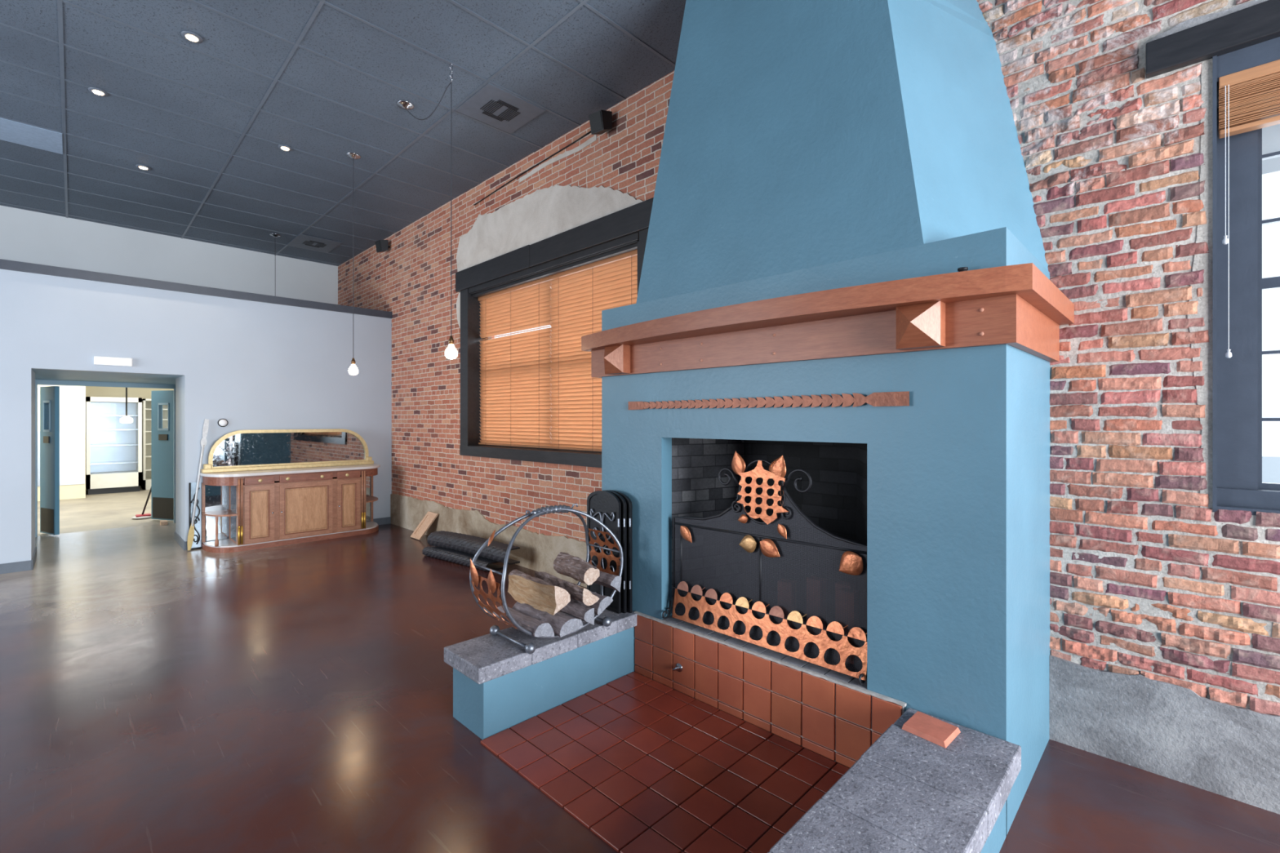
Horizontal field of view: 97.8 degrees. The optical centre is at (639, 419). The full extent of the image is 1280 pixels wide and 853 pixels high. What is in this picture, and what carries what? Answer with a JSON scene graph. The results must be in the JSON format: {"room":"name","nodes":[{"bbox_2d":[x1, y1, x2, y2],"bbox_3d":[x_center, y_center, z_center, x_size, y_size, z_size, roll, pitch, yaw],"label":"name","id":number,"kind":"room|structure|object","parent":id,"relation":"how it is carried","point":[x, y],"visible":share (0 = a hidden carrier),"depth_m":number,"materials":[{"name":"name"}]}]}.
{"room":"restaurant lounge","nodes":[
{"label":"restaurant lounge","id":0,"kind":"room"},
{"bbox_2d":[37,384,173,501],"bbox_3d":[-9.834,0.100,10.216,6.450,2.900,6.146,0,0,45],"label":"wall","id":1,"kind":"structure","parent":0,"point":[72,398],"depth_m":11.02,"materials":[{"name":"beige paint"}]},
{"bbox_2d":[37,431,84,486],"bbox_3d":[-11.508,0.745,10.610,0.008,1.050,1.355,0,0,45],"label":"panel","id":2,"kind":"object","parent":1,"relation":"attached to","point":[72,443],"visible":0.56,"depth_m":10.95,"materials":[{"name":"white paint"}]},
{"bbox_2d":[31,368,183,556],"bbox_3d":[-6.752,0.500,7.125,2.280,2.100,1.770,0,0,45],"label":"door frame","id":3,"kind":"structure","parent":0,"point":[179,381],"depth_m":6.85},
{"bbox_2d":[40,386,59,535],"bbox_3d":[-7.955,0.540,7.521,0.435,1.980,0.069,0,0,25],"label":"door","id":4,"kind":"structure","parent":3,"relation":"in","point":[49,395],"depth_m":7.46,"materials":[{"name":"teal paint"}]},
{"bbox_2d":[151,390,173,520],"bbox_3d":[-7.292,0.540,8.564,0.492,1.980,0.069,0,0,15],"label":"door","id":5,"kind":"structure","parent":3,"relation":"in","point":[162,439],"depth_m":8.55,"materials":[{"name":"teal paint"}]},
{"bbox_2d":[0,205,337,304],"bbox_3d":[-8.531,-0.622,7.051,0.150,4.344,8.666,0,0,45],"label":"wall","id":6,"kind":"structure","parent":0,"point":[26,236],"depth_m":8.29,"materials":[{"name":"grey paint"}]},
{"bbox_2d":[0,269,391,564],"bbox_3d":[-6.811,0.015,5.341,0.140,3.070,8.646,0,0,45],"label":"wall","id":7,"kind":"structure","parent":0,"point":[250,365],"depth_m":6.73,"materials":[{"name":"grey paint"}]},
{"bbox_2d":[93,355,132,366],"bbox_3d":[-5.843,-0.649,6.195,0.040,0.095,0.314,0,0,45],"label":"emergency light","id":8,"kind":"object","parent":7,"relation":"attached to","point":[105,361],"visible":1,"depth_m":6.18,"materials":[{"name":"white plastic"}]},
{"bbox_2d":[0,516,391,573],"bbox_3d":[-7.066,1.500,5.593,0.882,0.100,8.646,0,0,45],"label":"baseboard","id":9,"kind":"structure","parent":7,"relation":"attached to","point":[11,567],"depth_m":5.77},
{"bbox_2d":[0,258,391,318],"bbox_3d":[-6.808,-1.567,5.337,0.190,0.095,8.644,0,0,45],"label":"trim","id":10,"kind":"structure","parent":7,"relation":"attached to","point":[6,264],"depth_m":6.56,"materials":[{"name":"grey paint"}]},
{"bbox_2d":[217,418,227,426],"bbox_3d":[-5.157,0.035,6.901,0.026,0.104,0.104,0,0,45],"label":"wall sensor","id":11,"kind":"object","parent":7,"relation":"attached to","point":[222,422],"visible":1,"depth_m":6.89,"materials":[{"name":"white plastic"}]},
{"bbox_2d":[0,0,685,266],"bbox_3d":[-3.118,-2.824,1.716,15.250,0.100,8.666,0,0,45],"label":"ceiling","id":12,"kind":"structure","parent":0,"point":[585,42],"depth_m":4.80,"materials":[{"name":"tile"}]},
{"bbox_2d":[0,117,62,154],"bbox_3d":[-6.212,-2.768,5.174,0.588,0.011,1.194,0,0,45],"label":"ceiling panel","id":13,"kind":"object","parent":12,"relation":"attached to","point":[11,131],"depth_m":5.43,"materials":[{"name":"paint"}]},
{"bbox_2d":[87,86,108,96],"bbox_3d":[-4.570,-2.766,4.708,0.128,0.016,0.128,0,0,45],"label":"recessed light","id":14,"kind":"object","parent":12,"relation":"in","point":[95,91],"visible":1,"depth_m":4.69,"materials":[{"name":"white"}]},
{"bbox_2d":[135,164,151,170],"bbox_3d":[-5.443,-2.766,6.116,0.128,0.016,0.128,0,0,45],"label":"recessed light","id":15,"kind":"object","parent":12,"relation":"in","point":[139,166],"visible":1,"depth_m":6.10,"materials":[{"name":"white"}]},
{"bbox_2d":[180,30,203,43],"bbox_3d":[-3.240,-2.766,4.035,0.128,0.016,0.128,0,0,45],"label":"recessed light","id":16,"kind":"object","parent":12,"relation":"in","point":[190,36],"visible":1,"depth_m":4.02,"materials":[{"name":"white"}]},
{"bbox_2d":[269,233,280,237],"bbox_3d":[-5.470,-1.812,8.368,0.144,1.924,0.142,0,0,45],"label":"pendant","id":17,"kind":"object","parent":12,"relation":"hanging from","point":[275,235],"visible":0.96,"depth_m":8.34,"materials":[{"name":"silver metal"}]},
{"bbox_2d":[277,144,292,151],"bbox_3d":[-3.612,-2.766,5.680,0.128,0.016,0.128,0,0,45],"label":"recessed light","id":18,"kind":"object","parent":12,"relation":"in","point":[283,147],"visible":1,"depth_m":5.66,"materials":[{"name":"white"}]},
{"bbox_2d":[286,233,342,253],"bbox_3d":[-5.109,-2.764,8.763,0.720,0.012,0.590,0,0,45],"label":"ceiling vent","id":19,"kind":"object","parent":12,"relation":"in","point":[303,241],"visible":1,"depth_m":8.74,"materials":[{"name":"black metal"}]},
{"bbox_2d":[345,152,360,375],"bbox_3d":[-3.009,-1.622,5.858,0.144,2.304,0.142,0,0,45],"label":"pendant","id":20,"kind":"object","parent":12,"relation":"hanging from","point":[353,370],"visible":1,"depth_m":5.86,"materials":[{"name":"white glass"}]},
{"bbox_2d":[351,357,355,364],"bbox_3d":[-3.009,-0.618,5.858,0.042,0.065,0.041,0,0,45],"label":"socket","id":21,"kind":"object","parent":20,"relation":"attached to","point":[353,362],"depth_m":5.84,"materials":[{"name":"brown metal"}]},
{"bbox_2d":[396,63,457,359],"bbox_3d":[-1.771,-1.622,4.624,0.970,2.304,0.142,0,0,45],"label":"pendant","id":22,"kind":"object","parent":12,"relation":"hanging from","point":[451,353],"visible":1,"depth_m":4.31,"materials":[{"name":"white glass"}]},
{"bbox_2d":[448,335,453,344],"bbox_3d":[-1.460,-0.618,4.317,0.042,0.065,0.041,0,0,45],"label":"socket","id":23,"kind":"object","parent":22,"relation":"attached to","point":[451,341],"depth_m":4.30,"materials":[{"name":"brown metal"}]},
{"bbox_2d":[455,82,545,133],"bbox_3d":[-1.247,-2.764,4.985,0.575,0.012,0.570,0,0,45],"label":"ceiling vent","id":24,"kind":"object","parent":12,"relation":"in","point":[492,105],"visible":1,"depth_m":4.96,"materials":[{"name":"black metal"}]},
{"bbox_2d":[0,486,1279,852],"bbox_3d":[-5.344,1.600,3.909,21.500,0.100,8.666,0,0,45],"label":"floor","id":25,"kind":"structure","parent":0,"point":[157,695],"depth_m":2.83,"materials":[{"name":"concrete"}]},
{"bbox_2d":[85,396,142,494],"bbox_3d":[-11.359,0.535,12.052,0.700,2.030,0.860,0,0,45],"label":"cooler","id":26,"kind":"object","parent":25,"relation":"on","point":[113,448],"visible":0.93,"depth_m":12.08,"materials":[{"name":"white metal"}]},
{"bbox_2d":[90,414,137,416],"bbox_3d":[-11.344,-0.092,12.038,0.600,0.025,0.740,0,0,45],"label":"shelf","id":27,"kind":"object","parent":26,"relation":"attached to","point":[91,415],"depth_m":11.81,"materials":[{"name":"silver metal"}]},
{"bbox_2d":[90,428,137,430],"bbox_3d":[-11.344,0.207,12.038,0.600,0.025,0.740,0,0,45],"label":"shelf","id":28,"kind":"object","parent":26,"relation":"attached to","point":[91,428],"depth_m":12.04,"materials":[{"name":"silver metal"}]},
{"bbox_2d":[90,443,137,446],"bbox_3d":[-11.344,0.537,12.038,0.600,0.025,0.740,0,0,45],"label":"shelf","id":29,"kind":"object","parent":26,"relation":"attached to","point":[91,444],"depth_m":12.00,"materials":[{"name":"silver metal"}]},
{"bbox_2d":[90,460,137,464],"bbox_3d":[-11.344,0.917,12.038,0.600,0.025,0.740,0,0,45],"label":"shelf","id":30,"kind":"object","parent":26,"relation":"attached to","point":[92,462],"depth_m":12.07,"materials":[{"name":"silver metal"}]},
{"bbox_2d":[131,488,151,519],"bbox_3d":[-7.753,0.975,8.835,0.447,1.157,0.257,0,0,-29],"label":"mop","id":31,"kind":"object","parent":25,"relation":"on","point":[142,516],"visible":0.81,"depth_m":8.78,"materials":[{"name":"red plastic"}]},
{"bbox_2d":[141,398,168,489],"bbox_3d":[-10.901,0.540,12.872,0.600,2.020,0.870,0,0,45],"label":"shelf unit","id":32,"kind":"object","parent":25,"relation":"on","point":[146,403],"visible":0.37,"depth_m":12.80,"materials":[{"name":"white metal"}]},
{"bbox_2d":[160,520,168,525],"bbox_3d":[-7.062,1.525,8.277,0.180,0.050,0.075,0,0,45],"label":"wedge","id":33,"kind":"object","parent":25,"relation":"on","point":[162,522],"visible":1,"depth_m":8.23,"materials":[{"name":"brown wood"}]},
{"bbox_2d":[189,482,201,550],"bbox_3d":[-5.330,1.150,6.688,0.028,0.800,0.113,0,0,45],"label":"glass panel","id":34,"kind":"object","parent":25,"relation":"on","point":[196,544],"visible":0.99,"depth_m":6.69,"materials":[{"name":"glass"}]},
{"bbox_2d":[186,418,208,550],"bbox_3d":[-5.293,0.764,6.688,0.038,1.554,0.234,0,0,20],"label":"paddle","id":35,"kind":"object","parent":25,"relation":"on","point":[205,429],"visible":1,"depth_m":6.68,"materials":[{"name":"white paint"}]},
{"bbox_2d":[200,428,380,552],"bbox_3d":[-4.398,0.838,7.249,0.578,1.425,2.020,0,0,45],"label":"sideboard","id":36,"kind":"object","parent":25,"relation":"on","point":[287,486],"visible":1,"depth_m":7.03,"materials":[{"name":"brown wood"}]},
{"bbox_2d":[201,509,237,516],"bbox_3d":[-5.023,1.121,6.664,0.510,0.018,0.270,0,0,45],"label":"shelf","id":37,"kind":"object","parent":36,"relation":"attached to","point":[212,513],"depth_m":6.67,"materials":[{"name":"brown wood"}]},
{"bbox_2d":[231,485,236,542],"bbox_3d":[-4.907,1.120,6.738,0.330,0.660,0.004,0,0,45],"label":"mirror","id":38,"kind":"object","parent":36,"relation":"on","point":[233,488],"depth_m":6.71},
{"bbox_2d":[213,431,364,466],"bbox_3d":[-4.552,0.365,7.365,0.006,0.410,1.760,0,0,45],"label":"mirror glass","id":39,"kind":"object","parent":36,"relation":"attached to","point":[233,449],"depth_m":7.28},
{"bbox_2d":[203,520,377,547],"bbox_3d":[-4.416,1.482,7.266,0.528,0.015,1.956,0,0,45],"label":"shelf","id":40,"kind":"object","parent":36,"relation":"attached to","point":[371,526],"depth_m":6.92,"materials":[{"name":"wood"}]},
{"bbox_2d":[365,496,377,502],"bbox_3d":[-3.824,1.121,7.880,0.510,0.018,0.275,0,0,45],"label":"shelf","id":41,"kind":"object","parent":36,"relation":"attached to","point":[368,499],"depth_m":7.83,"materials":[{"name":"brown wood"}]},
{"bbox_2d":[409,511,438,540],"bbox_3d":[-2.817,1.379,7.292,0.390,0.334,0.208,0,0,45],"label":"wooden board","id":42,"kind":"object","parent":25,"relation":"on","point":[430,517],"depth_m":7.29,"materials":[{"name":"brown wood"}]},
{"bbox_2d":[422,546,503,571],"bbox_3d":[-1.944,1.495,6.090,1.162,0.116,0.229,0,0,37],"label":"rubber mat","id":43,"kind":"object","parent":25,"relation":"on","point":[464,558],"visible":0.73,"depth_m":6.00,"materials":[{"name":"black rubber"}]},
{"bbox_2d":[426,530,519,564],"bbox_3d":[-1.809,1.354,5.971,1.357,0.183,0.179,0,0,37],"label":"rubber mat","id":44,"kind":"object","parent":43,"relation":"on","point":[495,551],"visible":0.96,"depth_m":5.90,"materials":[{"name":"black rubber"}]},
{"bbox_2d":[444,0,1074,852],"bbox_3d":[0.190,-0.609,2.514,2.472,4.328,2.845,0,0,45],"label":"fireplace","id":45,"kind":"object","parent":25,"relation":"on","point":[828,171],"depth_m":2.56,"materials":[{"name":"teal paint"}]},
{"bbox_2d":[469,502,623,653],"bbox_3d":[-0.500,0.830,3.118,0.395,0.702,0.846,0,0,45],"label":"rack","id":46,"kind":"object","parent":45,"relation":"on","point":[530,648],"visible":0.84,"depth_m":2.99,"materials":[{"name":"metal"}]},
{"bbox_2d":[493,605,554,637],"bbox_3d":[-0.636,1.093,3.030,0.445,0.102,0.149,0,0,45],"label":"log","id":47,"kind":"object","parent":46,"relation":"in","point":[538,628],"visible":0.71,"depth_m":2.90,"materials":[{"name":"brown wood"}]},
{"bbox_2d":[512,601,583,637],"bbox_3d":[-0.530,1.094,3.104,0.459,0.091,0.159,0,0,41],"label":"log","id":48,"kind":"object","parent":46,"relation":"on","point":[562,624],"visible":0.51,"depth_m":3.00,"materials":[{"name":"brown wood"}]},
{"bbox_2d":[507,569,570,615],"bbox_3d":[-0.577,0.954,3.158,0.136,0.177,0.555,0,0,-41],"label":"log","id":49,"kind":"object","parent":48,"relation":"on","point":[541,595],"visible":1,"depth_m":3.07,"materials":[{"name":"brown wood"}]},
{"bbox_2d":[559,599,594,625],"bbox_3d":[-0.439,1.079,3.202,0.447,0.103,0.092,0,0,45],"label":"log","id":50,"kind":"object","parent":46,"relation":"on","point":[573,608],"visible":0.43,"depth_m":3.08,"materials":[{"name":"brown wood"}]},
{"bbox_2d":[534,571,599,605],"bbox_3d":[-0.437,0.967,3.246,0.509,0.145,0.151,0,0,45],"label":"log","id":51,"kind":"object","parent":50,"relation":"on","point":[577,593],"visible":0.66,"depth_m":3.09,"materials":[{"name":"brown wood"}]},
{"bbox_2d":[553,551,599,585],"bbox_3d":[-0.377,0.879,3.308,0.136,0.128,0.404,0,0,-36],"label":"log","id":52,"kind":"object","parent":51,"relation":"on","point":[581,571],"visible":1,"depth_m":3.24,"materials":[{"name":"brown wood"}]},
{"bbox_2d":[572,583,613,615],"bbox_3d":[-0.340,1.045,3.294,0.417,0.099,0.127,0,0,45],"label":"log","id":53,"kind":"object","parent":46,"relation":"on","point":[604,602],"visible":0.34,"depth_m":3.15,"materials":[{"name":"brown wood"}]},
{"bbox_2d":[593,570,621,591],"bbox_3d":[-0.270,0.948,3.351,0.395,0.105,0.101,0,0,45],"label":"log","id":54,"kind":"object","parent":46,"relation":"on","point":[612,581],"visible":0.47,"depth_m":3.23,"materials":[{"name":"brown wood"}]},
{"bbox_2d":[586,489,632,613],"bbox_3d":[-0.196,0.811,3.505,0.350,0.733,0.081,0,0,45],"label":"fire screen","id":55,"kind":"object","parent":45,"relation":"on","point":[614,508],"visible":0.58,"depth_m":3.43,"materials":[{"name":"paint"}]},
{"bbox_2d":[672,662,682,671],"bbox_3d":[0.211,1.405,3.156,0.048,0.048,0.036,0,0,45],"label":"valve","id":56,"kind":"object","parent":45,"relation":"attached to","point":[678,668],"visible":1,"depth_m":3.15,"materials":[{"name":"silver metal"}]},
{"bbox_2d":[662,451,866,685],"bbox_3d":[0.586,0.667,2.869,1.198,1.005,0.094,0,0,45],"label":"fire screen","id":57,"kind":"object","parent":45,"relation":"on","point":[851,563],"visible":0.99,"depth_m":2.82,"materials":[{"name":"black metal"}]},
{"bbox_2d":[780,577,794,639],"bbox_3d":[0.798,1.024,3.032,0.080,0.300,0.060,0,0,39],"label":"firebrick","id":58,"kind":"object","parent":45,"relation":"on","point":[782,578],"visible":0.14,"depth_m":3.00,"materials":[{"name":"brick"}]},
{"bbox_2d":[806,576,826,635],"bbox_3d":[0.940,1.009,2.977,0.060,0.330,0.080,0,0,-43],"label":"firebrick","id":59,"kind":"object","parent":45,"relation":"on","point":[809,576],"visible":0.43,"depth_m":2.96,"materials":[{"name":"brick"}]},
{"bbox_2d":[581,262,1074,351],"bbox_3d":[0.788,-0.504,3.120,2.472,0.092,1.131,0,0,45],"label":"mantel shelf","id":60,"kind":"object","parent":45,"relation":"attached to","point":[1024,282],"depth_m":2.38,"materials":[{"name":"brown wood"}]},
{"bbox_2d":[635,0,1048,303],"bbox_3d":[0.887,-1.744,3.183,2.233,2.057,0.912,0,0,45],"label":"hood","id":61,"kind":"object","parent":45,"relation":"attached to","point":[801,136],"depth_m":2.71,"materials":[{"name":"teal paint"}]},
{"bbox_2d":[835,581,854,640],"bbox_3d":[1.061,1.009,2.886,0.082,0.330,0.063,0,0,45],"label":"firebrick","id":62,"kind":"object","parent":45,"relation":"on","point":[841,581],"visible":0.07,"depth_m":2.88,"materials":[{"name":"brick"}]},
{"bbox_2d":[838,587,858,664],"bbox_3d":[1.020,1.004,2.730,0.080,0.340,0.060,0,0,45],"label":"firebrick","id":63,"kind":"object","parent":45,"relation":"on","point":[843,588],"visible":0.36,"depth_m":2.70,"materials":[{"name":"brick"}]},
{"bbox_2d":[902,711,960,748],"bbox_3d":[1.112,1.180,2.136,0.155,0.018,0.175,0,0,-38],"label":"brick","id":64,"kind":"object","parent":45,"relation":"on","point":[937,731],"depth_m":2.12,"materials":[{"name":"orange brick"}]},
{"bbox_2d":[337,0,1279,715],"bbox_3d":[0.061,-0.637,4.870,15.350,4.373,0.369,0,0,45],"label":"wall","id":65,"kind":"structure","parent":0,"point":[1117,177],"depth_m":2.59,"materials":[{"name":"red brick"}]},
{"bbox_2d":[0,0,675,265],"bbox_3d":[-3.090,-2.771,1.673,15.150,0.006,8.646,0,0,45],"label":"grid","id":66,"kind":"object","parent":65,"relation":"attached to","point":[60,6],"depth_m":4.91,"materials":[{"name":"metal"}]},
{"bbox_2d":[375,240,390,253],"bbox_3d":[-3.848,-2.600,8.361,0.160,0.180,0.184,0,0,45],"label":"wall speaker","id":67,"kind":"object","parent":65,"relation":"attached to","point":[381,246],"visible":1,"depth_m":8.31,"materials":[{"name":"black plastic"}]},
{"bbox_2d":[375,240,382,252],"bbox_3d":[-3.901,-2.590,8.322,0.130,0.140,0.034,0,0,36],"label":"grille","id":68,"kind":"object","parent":67,"relation":"attached to","point":[378,243],"depth_m":8.31,"materials":[{"name":"plastic"}]},
{"bbox_2d":[456,292,460,328],"bbox_3d":[-2.211,-1.290,6.874,0.200,0.580,0.012,0,0,45],"label":"trim","id":69,"kind":"structure","parent":65,"relation":"attached to","point":[458,302],"depth_m":6.88,"materials":[{"name":"paint"}]},
{"bbox_2d":[390,493,586,587],"bbox_3d":[-1.676,1.310,6.341,5.770,0.500,0.022,0,0,45],"label":"trim","id":70,"kind":"structure","parent":65,"relation":"attached to","point":[537,552],"depth_m":6.37,"materials":[{"name":"beige concrete"}]},
{"bbox_2d":[473,130,591,205],"bbox_3d":[-1.204,-2.600,5.866,2.151,0.112,0.014,0,0,45],"label":"conduit pipe","id":71,"kind":"object","parent":65,"relation":"attached to","point":[586,134],"visible":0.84,"depth_m":5.73,"materials":[{"name":"metal"}]},
{"bbox_2d":[456,184,648,271],"bbox_3d":[-1.035,-2.082,5.713,3.494,0.665,0.016,0,0,45],"label":"plaster patch","id":72,"kind":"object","parent":65,"relation":"attached to","point":[544,213],"depth_m":5.75,"materials":[{"name":"paint"}]},
{"bbox_2d":[455,197,653,467],"bbox_3d":[-0.943,-0.692,5.768,3.440,2.241,0.300,0,0,45],"label":"window","id":73,"kind":"structure","parent":65,"relation":"in","point":[624,230],"depth_m":5.81,"materials":[{"name":"black wood"}]},
{"bbox_2d":[478,275,551,448],"bbox_3d":[-1.438,-0.600,6.305,1.430,1.790,0.060,0,0,45],"label":"blind","id":74,"kind":"object","parent":73,"relation":"attached to","point":[515,407],"visible":1,"depth_m":6.24,"materials":[{"name":"brown wood"}]},
{"bbox_2d":[548,248,637,451],"bbox_3d":[-0.431,-0.600,5.312,1.392,1.790,0.060,0,0,45],"label":"blind","id":75,"kind":"object","parent":73,"relation":"attached to","point":[579,296],"visible":0.68,"depth_m":5.46,"materials":[{"name":"brown wood"}]},
{"bbox_2d":[519,134,596,182],"bbox_3d":[-0.839,-2.571,5.524,1.250,0.071,0.010,0,0,45],"label":"plaster patch","id":76,"kind":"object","parent":65,"relation":"attached to","point":[592,140],"depth_m":5.46,"materials":[{"name":"paint"}]},
{"bbox_2d":[588,109,612,134],"bbox_3d":[-0.330,-2.600,4.894,0.160,0.180,0.184,0,0,45],"label":"wall speaker","id":77,"kind":"object","parent":65,"relation":"attached to","point":[601,121],"visible":1,"depth_m":4.85,"materials":[{"name":"black plastic"}]},
{"bbox_2d":[589,111,602,133],"bbox_3d":[-0.383,-2.590,4.854,0.130,0.140,0.034,0,0,36],"label":"grille","id":78,"kind":"object","parent":77,"relation":"attached to","point":[595,118],"depth_m":4.85,"materials":[{"name":"plastic"}]},
{"bbox_2d":[1048,654,1279,814],"bbox_3d":[3.667,1.347,1.076,4.687,0.426,0.030,0,0,45],"label":"trim","id":79,"kind":"structure","parent":65,"relation":"attached to","point":[1170,731],"depth_m":2.41,"materials":[{"name":"grey concrete"}]},
{"bbox_2d":[1186,59,1212,508],"bbox_3d":[2.370,-0.569,2.363,0.077,1.882,0.006,0,0,45],"label":"trim","id":80,"kind":"structure","parent":65,"relation":"attached to","point":[1204,232],"depth_m":2.35,"materials":[{"name":"grey concrete"}]},
{"bbox_2d":[1150,0,1267,41],"bbox_3d":[2.833,-1.676,1.906,1.640,0.053,0.040,0,0,45],"label":"trim","id":81,"kind":"structure","parent":65,"relation":"attached to","point":[1194,21],"depth_m":2.34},
{"bbox_2d":[1145,0,1279,78],"bbox_3d":[2.906,-1.585,1.943,1.689,0.140,0.245,0,0,45],"label":"trim","id":82,"kind":"structure","parent":65,"relation":"attached to","point":[1259,23],"depth_m":2.30,"materials":[{"name":"black wood"}]},
{"bbox_2d":[1212,36,1279,515],"bbox_3d":[2.951,-0.573,2.006,1.253,1.915,0.332,0,0,45],"label":"window","id":83,"kind":"structure","parent":65,"relation":"in","point":[1237,484],"depth_m":2.34,"materials":[{"name":"paint"}]},
{"bbox_2d":[1217,59,1279,358],"bbox_3d":[2.857,-0.840,1.912,1.215,1.170,0.078,0,0,45],"label":"raised blind","id":84,"kind":"object","parent":83,"relation":"attached to","point":[1249,99],"visible":0.99,"depth_m":2.27,"materials":[{"name":"brown wood"}]},
{"bbox_3d":[-9.851,-1.400,10.234,6.200,0.100,5.946,0,0,45],"label":"ceiling","id":85,"kind":"structure","parent":0,"visible":0},
{"bbox_2d":[120,387,133,423],"bbox_3d":[-9.151,-0.645,9.947,0.170,1.410,0.170,0,0,45],"label":"pendant lamp","id":86,"kind":"object","parent":85,"relation":"hanging from","point":[125,420],"visible":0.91,"depth_m":9.93,"materials":[{"name":"glass"}]},
{"label":"outside","id":87,"kind":"structure","parent":0,"visible":0},
{"bbox_2d":[1262,456,1279,483],"bbox_3d":[17.491,1.800,13.472,46.000,0.100,36.254,0,0,45],"label":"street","id":88,"kind":"structure","parent":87,"point":[1270,465],"depth_m":19.60,"materials":[{"name":"white"}]},
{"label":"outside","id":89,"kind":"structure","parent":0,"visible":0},
{"bbox_2d":[550,124,1279,319],"bbox_3d":[3.472,-1.810,3.522,18.000,0.120,2.000,0,0,45],"label":"sky","id":90,"kind":"structure","parent":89,"point":[1270,135],"depth_m":3.57,"materials":[{"name":"white"}]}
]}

